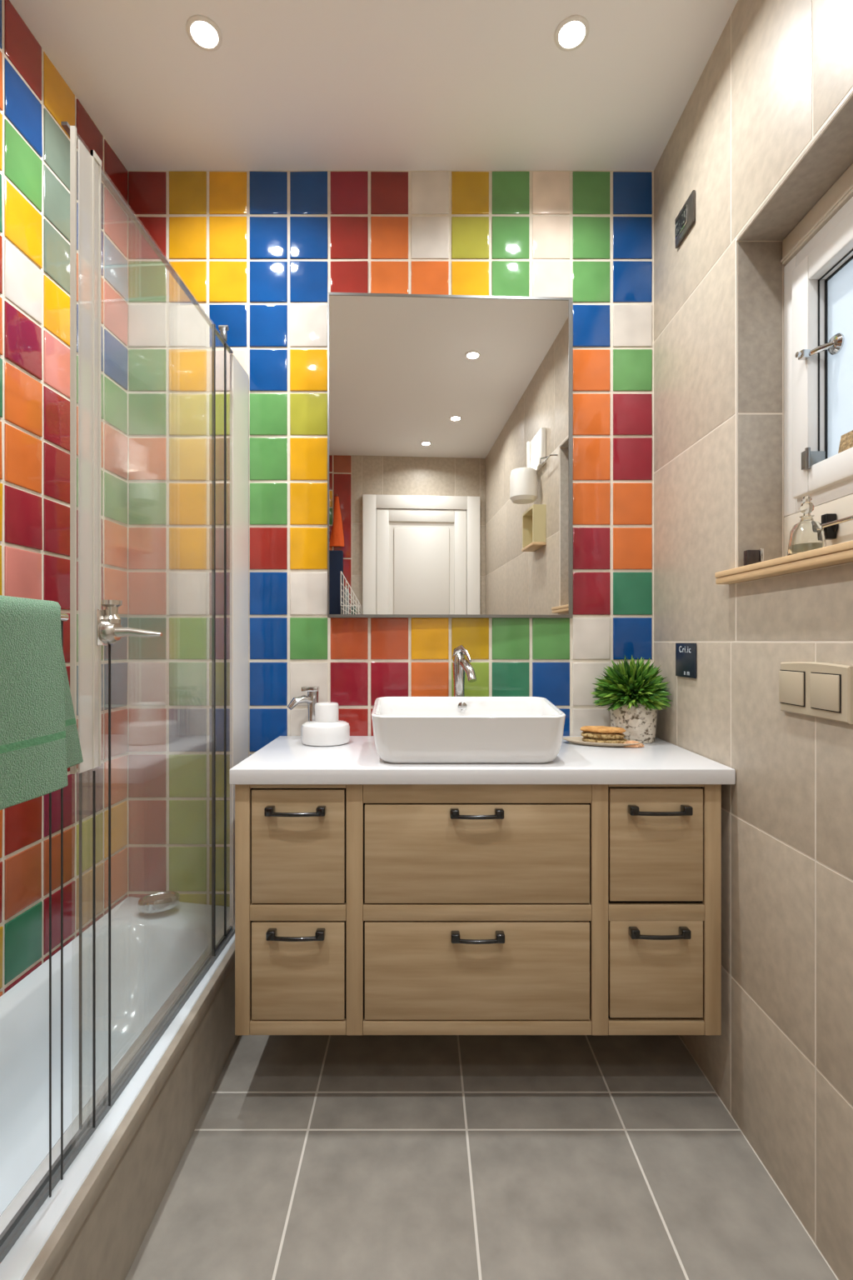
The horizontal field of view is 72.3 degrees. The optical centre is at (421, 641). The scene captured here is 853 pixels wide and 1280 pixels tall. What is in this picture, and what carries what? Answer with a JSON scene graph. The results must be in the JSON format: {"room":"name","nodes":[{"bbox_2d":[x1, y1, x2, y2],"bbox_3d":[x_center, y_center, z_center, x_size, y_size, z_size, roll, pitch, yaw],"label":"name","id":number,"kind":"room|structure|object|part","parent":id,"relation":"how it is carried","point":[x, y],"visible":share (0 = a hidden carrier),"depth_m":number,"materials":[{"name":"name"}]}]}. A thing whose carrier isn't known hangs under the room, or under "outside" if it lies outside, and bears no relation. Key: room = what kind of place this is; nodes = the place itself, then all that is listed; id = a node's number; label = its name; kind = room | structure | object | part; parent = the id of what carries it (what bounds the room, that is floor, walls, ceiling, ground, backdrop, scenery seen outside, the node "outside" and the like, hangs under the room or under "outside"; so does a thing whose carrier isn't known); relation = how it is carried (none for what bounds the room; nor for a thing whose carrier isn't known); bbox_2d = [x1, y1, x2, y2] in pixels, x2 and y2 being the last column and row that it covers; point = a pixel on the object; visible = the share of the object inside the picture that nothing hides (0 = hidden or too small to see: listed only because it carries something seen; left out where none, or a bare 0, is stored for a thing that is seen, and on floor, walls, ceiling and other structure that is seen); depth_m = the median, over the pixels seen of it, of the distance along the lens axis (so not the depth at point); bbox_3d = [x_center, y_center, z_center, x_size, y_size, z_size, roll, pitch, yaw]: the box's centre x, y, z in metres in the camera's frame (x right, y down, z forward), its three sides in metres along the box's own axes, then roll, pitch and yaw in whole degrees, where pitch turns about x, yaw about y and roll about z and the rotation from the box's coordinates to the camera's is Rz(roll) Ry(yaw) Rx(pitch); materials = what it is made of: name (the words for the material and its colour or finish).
{"room":"bathroom","nodes":[
{"label":"bathroom","id":0,"kind":"room"},
{"bbox_2d":[0,0,128,996],"bbox_3d":[-1.078,-0.188,0.402,0.086,2.691,3.005,0,0,3],"label":"wall","id":1,"kind":"structure","parent":0,"point":[35,98],"depth_m":1.53,"materials":[{"name":"multicoloured tile"}]},
{"bbox_2d":[9,0,738,170],"bbox_3d":[-0.129,-1.564,0.400,2.258,0.060,3.160,0,0,0],"label":"ceiling","id":2,"kind":"structure","parent":0,"point":[290,85],"depth_m":1.60,"materials":[{"name":"white paint"}]},
{"bbox_2d":[185,15,222,51],"bbox_3d":[-0.547,-1.531,1.470,0.086,0.005,0.086,0,0,0],"label":"recessed light","id":3,"kind":"object","parent":2,"relation":"in","point":[202,30],"visible":1,"depth_m":1.47,"materials":[{"name":"white paint"}]},
{"bbox_2d":[555,15,589,51],"bbox_3d":[0.379,-1.531,1.470,0.086,0.005,0.086,0,0,0],"label":"recessed light","id":4,"kind":"object","parent":2,"relation":"in","point":[572,32],"visible":1,"depth_m":1.47,"materials":[{"name":"white"}]},
{"bbox_2d":[127,170,654,906],"bbox_3d":[-0.041,-0.188,1.937,1.995,2.691,0.086,0,0,0],"label":"wall","id":5,"kind":"structure","parent":0,"point":[261,253],"depth_m":1.90,"materials":[{"name":"multicoloured tile"}]},
{"bbox_2d":[327,292,573,618],"bbox_3d":[0.095,-0.594,1.874,0.787,1.034,0.040,0,0,0],"label":"wall mirror","id":6,"kind":"object","parent":5,"relation":"attached to","point":[450,417],"visible":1,"depth_m":1.87,"materials":[{"name":"clear glass"}]},
{"bbox_2d":[235,784,721,1034],"bbox_3d":[0.138,0.652,1.643,1.185,0.614,0.502,0,0,0],"label":"vanity cabinet","id":7,"kind":"object","parent":5,"relation":"attached to","point":[361,909],"visible":0.94,"depth_m":1.42,"materials":[{"name":"brown wood"}]},
{"bbox_3d":[-0.304,0.409,1.406,0.146,0.022,0.029,0,0,0],"label":"handle","id":8,"kind":"part","parent":7,"relation":"part of","materials":[{"name":"black metal"}]},
{"bbox_3d":[-0.303,0.707,1.406,0.140,0.022,0.029,0,0,0],"label":"handle","id":9,"kind":"part","parent":7,"relation":"part of","materials":[{"name":"black metal"}]},
{"bbox_3d":[-0.301,0.351,1.428,0.234,0.012,0.015,0,0,0],"label":"frame rail","id":10,"kind":"part","parent":7,"relation":"part of","materials":[{"name":"brown wood"}]},
{"bbox_3d":[-0.301,0.942,1.428,0.234,0.033,0.015,0,0,0],"label":"frame rail","id":11,"kind":"part","parent":7,"relation":"part of","materials":[{"name":"brown wood"}]},
{"bbox_3d":[-0.301,0.661,1.428,0.234,0.038,0.015,0,0,0],"label":"frame rail","id":12,"kind":"part","parent":7,"relation":"part of","materials":[{"name":"brown wood"}]},
{"bbox_3d":[-0.301,0.803,1.428,0.226,0.237,0.014,0,0,0],"label":"drawer","id":13,"kind":"part","parent":7,"relation":"part of","materials":[{"name":"brown wood"}]},
{"bbox_3d":[-0.301,0.499,1.428,0.226,0.276,0.014,0,0,0],"label":"drawer","id":14,"kind":"part","parent":7,"relation":"part of","materials":[{"name":"brown wood"}]},
{"bbox_3d":[0.134,0.415,1.406,0.130,0.022,0.029,0,0,0],"label":"handle","id":15,"kind":"part","parent":7,"relation":"part of","materials":[{"name":"black metal"}]},
{"bbox_3d":[0.136,0.369,1.428,0.557,0.049,0.015,0,0,0],"label":"frame rail","id":16,"kind":"part","parent":7,"relation":"part of","materials":[{"name":"brown wood"}]},
{"bbox_3d":[0.136,0.942,1.428,0.557,0.033,0.015,0,0,0],"label":"frame rail","id":17,"kind":"part","parent":7,"relation":"part of","materials":[{"name":"brown wood"}]},
{"bbox_3d":[0.136,0.661,1.428,0.557,0.038,0.015,0,0,0],"label":"frame rail","id":18,"kind":"part","parent":7,"relation":"part of","materials":[{"name":"brown wood"}]},
{"bbox_3d":[0.136,0.803,1.428,0.549,0.237,0.014,0,0,0],"label":"drawer","id":19,"kind":"part","parent":7,"relation":"part of","materials":[{"name":"brown wood"}]},
{"bbox_3d":[0.136,0.518,1.428,0.549,0.240,0.014,0,0,0],"label":"drawer","id":20,"kind":"part","parent":7,"relation":"part of","materials":[{"name":"brown wood"}]},
{"bbox_3d":[0.136,0.713,1.406,0.130,0.022,0.029,0,0,0],"label":"handle","id":21,"kind":"part","parent":7,"relation":"part of","materials":[{"name":"black metal"}]},
{"bbox_2d":[229,735,735,784],"bbox_3d":[0.146,0.325,1.647,1.216,0.038,0.494,0,0,0],"label":"countertop","id":22,"kind":"structure","parent":7,"relation":"on","point":[284,760],"depth_m":1.41,"materials":[{"name":"white stone"}]},
{"bbox_2d":[287,686,319,720],"bbox_3d":[-0.372,0.224,1.843,0.107,0.162,0.051,0,0,-25],"label":"tap","id":23,"kind":"object","parent":22,"relation":"on","point":[312,698],"visible":0.6,"depth_m":1.84,"materials":[{"name":"silver metal"}]},
{"bbox_3d":[-0.378,0.190,1.833,0.087,0.045,0.036,0,0,-28],"label":"spout","id":24,"kind":"part","parent":23,"relation":"part of","materials":[{"name":"silver metal"}]},
{"bbox_2d":[300,701,349,746],"bbox_3d":[-0.290,0.245,1.765,0.146,0.122,0.146,0,0,0],"label":"jar","id":25,"kind":"object","parent":22,"relation":"on","point":[327,729],"visible":1,"depth_m":1.72,"materials":[{"name":"white ceramic"}]},
{"bbox_3d":[-0.287,0.212,1.765,0.072,0.056,0.072,0,0,0],"label":"lid","id":26,"kind":"part","parent":25,"relation":"part of","materials":[{"name":"white ceramic"}]},
{"bbox_2d":[452,645,476,696],"bbox_3d":[0.127,0.158,1.792,0.050,0.295,0.123,0,0,-17],"label":"tap","id":27,"kind":"object","parent":22,"relation":"on","point":[462,666],"visible":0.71,"depth_m":1.80,"materials":[{"name":"silver metal"}]},
{"bbox_3d":[0.130,0.037,1.800,0.028,0.053,0.086,0,0,-40],"label":"lever","id":28,"kind":"part","parent":27,"relation":"part of","materials":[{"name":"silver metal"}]},
{"bbox_3d":[0.140,0.085,1.782,0.032,0.076,0.097,0,0,-26],"label":"spout","id":29,"kind":"part","parent":27,"relation":"part of","materials":[{"name":"silver metal"}]},
{"bbox_2d":[371,696,565,763],"bbox_3d":[0.118,0.236,1.597,0.509,0.140,0.337,0,0,0],"label":"vessel basin","id":30,"kind":"object","parent":22,"relation":"on","point":[407,729],"visible":1,"depth_m":1.44,"materials":[{"name":"white ceramic"}]},
{"bbox_2d":[563,736,641,746],"bbox_3d":[0.535,0.299,1.735,0.224,0.013,0.104,0,0,23],"label":"soap dish","id":31,"kind":"object","parent":22,"relation":"on","point":[578,740],"visible":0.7,"depth_m":1.70,"materials":[{"name":"beige ceramic"}]},
{"bbox_2d":[580,725,627,743],"bbox_3d":[0.541,0.276,1.733,0.132,0.048,0.072,0,0,20],"label":"pad","id":32,"kind":"object","parent":31,"relation":"on","point":[603,734],"visible":0.98,"depth_m":1.71,"materials":[{"name":"beige food"}]},
{"bbox_2d":[623,740,644,747],"bbox_3d":[0.612,0.296,1.695,0.072,0.018,0.036,0,0,0],"label":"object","id":33,"kind":"object","parent":31,"relation":"in","point":[640,745],"visible":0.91,"depth_m":1.68,"materials":[{"name":"beige"}]},
{"bbox_2d":[590,655,671,743],"bbox_3d":[0.637,0.173,1.793,0.226,0.265,0.197,0,0,0],"label":"potted plant","id":34,"kind":"object","parent":22,"relation":"on","point":[634,694],"visible":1,"depth_m":1.75,"materials":[{"name":"green plant"}]},
{"bbox_3d":[0.656,0.242,1.811,0.138,0.126,0.139,0,0,0],"label":"pot","id":35,"kind":"part","parent":34,"relation":"part of","materials":[{"name":"white stone"}]},
{"bbox_3d":[0.573,0.798,1.428,0.226,0.237,0.014,0,0,0],"label":"drawer","id":36,"kind":"part","parent":7,"relation":"part of","materials":[{"name":"brown wood"}]},
{"bbox_3d":[0.573,0.495,1.428,0.226,0.274,0.014,0,0,0],"label":"drawer","id":37,"kind":"part","parent":7,"relation":"part of","materials":[{"name":"brown wood"}]},
{"bbox_3d":[0.573,0.349,1.428,0.234,0.009,0.015,0,0,0],"label":"frame rail","id":38,"kind":"part","parent":7,"relation":"part of","materials":[{"name":"brown wood"}]},
{"bbox_3d":[0.573,0.942,1.428,0.234,0.033,0.015,0,0,0],"label":"frame rail","id":39,"kind":"part","parent":7,"relation":"part of","materials":[{"name":"brown wood"}]},
{"bbox_3d":[0.573,0.661,1.428,0.234,0.038,0.015,0,0,0],"label":"frame rail","id":40,"kind":"part","parent":7,"relation":"part of","materials":[{"name":"brown wood"}]},
{"bbox_3d":[0.575,0.703,1.406,0.144,0.022,0.029,0,0,0],"label":"handle","id":41,"kind":"part","parent":7,"relation":"part of","materials":[{"name":"black metal"}]},
{"bbox_3d":[0.576,0.407,1.406,0.150,0.022,0.029,0,0,0],"label":"handle","id":42,"kind":"part","parent":7,"relation":"part of","materials":[{"name":"black metal"}]},
{"bbox_2d":[125,1034,839,1279],"bbox_3d":[-0.197,1.187,0.400,2.394,0.060,3.160,0,0,0],"label":"floor","id":43,"kind":"structure","parent":0,"point":[346,1157],"depth_m":1.27,"materials":[{"name":"grey tile"}]},
{"bbox_2d":[0,896,238,1279],"bbox_3d":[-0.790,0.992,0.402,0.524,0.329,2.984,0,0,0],"label":"bathtub","id":44,"kind":"object","parent":43,"relation":"on","point":[94,1223],"visible":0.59,"depth_m":1.32,"materials":[{"name":"white ceramic"}]},
{"bbox_2d":[49,612,69,1197],"bbox_3d":[-0.570,0.404,0.686,0.013,0.899,0.492,0,0,0],"label":"screen frame","id":45,"kind":"object","parent":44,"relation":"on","point":[64,617],"visible":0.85,"depth_m":0.93,"materials":[{"name":"silver metal"}]},
{"bbox_2d":[0,595,83,809],"bbox_3d":[-0.553,0.076,0.742,0.066,0.274,0.484,0,0,0],"label":"hand towel","id":46,"kind":"object","parent":45,"relation":"hanging from","point":[39,738],"visible":1,"depth_m":0.79,"materials":[{"name":"green fabric"}]},
{"bbox_3d":[-0.571,0.408,0.897,0.003,0.890,0.003,0,0,0],"label":"post","id":47,"kind":"part","parent":45,"relation":"part of","materials":[{"name":"grey metal"}]},
{"bbox_3d":[-0.571,0.408,0.926,0.003,0.890,0.003,0,0,0],"label":"post","id":48,"kind":"part","parent":45,"relation":"part of","materials":[{"name":"grey metal"}]},
{"bbox_3d":[-0.570,-0.039,0.686,0.013,0.013,0.492,0,0,0],"label":"rail","id":49,"kind":"part","parent":45,"relation":"part of","materials":[{"name":"silver metal"}]},
{"bbox_2d":[0,121,248,1263],"bbox_3d":[-0.542,-0.025,1.021,0.128,1.782,1.746,0,0,2],"label":"screen","id":50,"kind":"object","parent":44,"relation":"on","point":[106,629],"visible":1,"depth_m":1.04,"materials":[{"name":"clear glass"}]},
{"bbox_3d":[-0.529,-0.035,1.059,0.105,0.083,0.054,0,0,0],"label":"door handle","id":51,"kind":"part","parent":50,"relation":"part of","materials":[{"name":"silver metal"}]},
{"bbox_2d":[137,891,179,914],"bbox_3d":[-0.817,0.812,1.815,0.120,0.040,0.068,0,0,-29],"label":"dish","id":52,"kind":"object","parent":44,"relation":"on","point":[157,902],"visible":1,"depth_m":1.80,"materials":[{"name":"grey"}]},
{"bbox_2d":[654,0,852,1279],"bbox_3d":[0.878,-0.188,0.360,0.244,2.691,3.080,0,0,0],"label":"wall","id":53,"kind":"structure","parent":0,"point":[765,131],"depth_m":1.35,"materials":[{"name":"beige tile"}]},
{"bbox_2d":[675,190,695,248],"bbox_3d":[0.749,-1.202,1.663,0.012,0.087,0.114,0,0,0],"label":"socket","id":54,"kind":"object","parent":53,"relation":"attached to","point":[686,218],"visible":1,"depth_m":1.65,"materials":[{"name":"grey plastic"}]},
{"bbox_2d":[675,643,696,678],"bbox_3d":[0.752,0.052,1.661,0.006,0.097,0.122,0,0,0],"label":"card","id":55,"kind":"object","parent":53,"relation":"attached to","point":[686,653],"visible":1,"depth_m":1.65,"materials":[{"name":"grey plastic"}]},
{"bbox_2d":[715,540,852,584],"bbox_3d":[0.794,-0.155,1.158,0.145,0.029,0.556,0,0,0],"label":"shelf","id":56,"kind":"object","parent":53,"relation":"attached to","point":[840,553],"visible":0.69,"depth_m":1.15,"materials":[{"name":"brown wood"}]},
{"bbox_2d":[744,548,764,565],"bbox_3d":[0.781,-0.194,1.374,0.036,0.046,0.028,0,0,0],"label":"holder","id":57,"kind":"object","parent":56,"relation":"on","point":[751,557],"visible":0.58,"depth_m":1.36,"materials":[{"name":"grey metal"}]},
{"bbox_3d":[0.795,-0.194,1.374,0.008,0.046,0.028,0,0,0],"label":"plate","id":58,"kind":"part","parent":57,"relation":"part of","materials":[{"name":"silver metal"}]},
{"bbox_2d":[787,495,826,555],"bbox_3d":[0.785,-0.234,1.188,0.068,0.126,0.068,0,0,0],"label":"glass bottle","id":59,"kind":"object","parent":56,"relation":"on","point":[808,534],"visible":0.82,"depth_m":1.17,"materials":[{"name":"clear glass"}]},
{"bbox_2d":[779,661,852,724],"bbox_3d":[0.748,0.091,1.116,0.014,0.105,0.196,0,0,0],"label":"light switch","id":60,"kind":"object","parent":53,"relation":"attached to","point":[820,690],"visible":1,"depth_m":1.09,"materials":[{"name":"beige plastic"}]},
{"bbox_2d":[780,163,852,556],"bbox_3d":[0.905,-0.567,1.151,0.150,0.789,0.498,0,0,0],"label":"window","id":61,"kind":"structure","parent":53,"relation":"in","point":[817,254],"depth_m":1.29,"materials":[{"name":"white plastic"}]},
{"bbox_3d":[0.924,-0.235,1.151,0.111,0.126,0.498,0,0,0],"label":"panel","id":62,"kind":"part","parent":61,"relation":"part of","materials":[{"name":"beige"}]},
{"bbox_3d":[0.872,-0.643,1.278,0.089,0.042,0.036,0,0,36],"label":"stay arm","id":63,"kind":"part","parent":61,"relation":"part of","materials":[{"name":"silver metal"}]},
{"bbox_3d":[0.890,-0.594,1.150,0.070,0.528,0.400,0,0,0],"label":"sash","id":64,"kind":"part","parent":61,"relation":"part of","materials":[{"name":"white plastic"}]},
{"bbox_3d":[0.903,-0.593,1.150,0.006,0.430,0.300,0,0,0],"label":"pane","id":65,"kind":"part","parent":61,"relation":"part of","materials":[{"name":"white"}]},
{"bbox_2d":[838,430,852,453],"bbox_3d":[0.876,-0.408,1.188,0.022,0.036,0.052,0,0,0],"label":"block","id":66,"kind":"object","parent":61,"relation":"on","point":[847,440],"visible":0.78,"depth_m":1.19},
{"bbox_2d":[820,513,852,539],"bbox_3d":[0.849,-0.241,1.107,0.038,0.053,0.274,0,0,0],"label":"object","id":67,"kind":"object","parent":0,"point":[830,523],"visible":0.75,"depth_m":1.22,"materials":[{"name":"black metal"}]}
]}

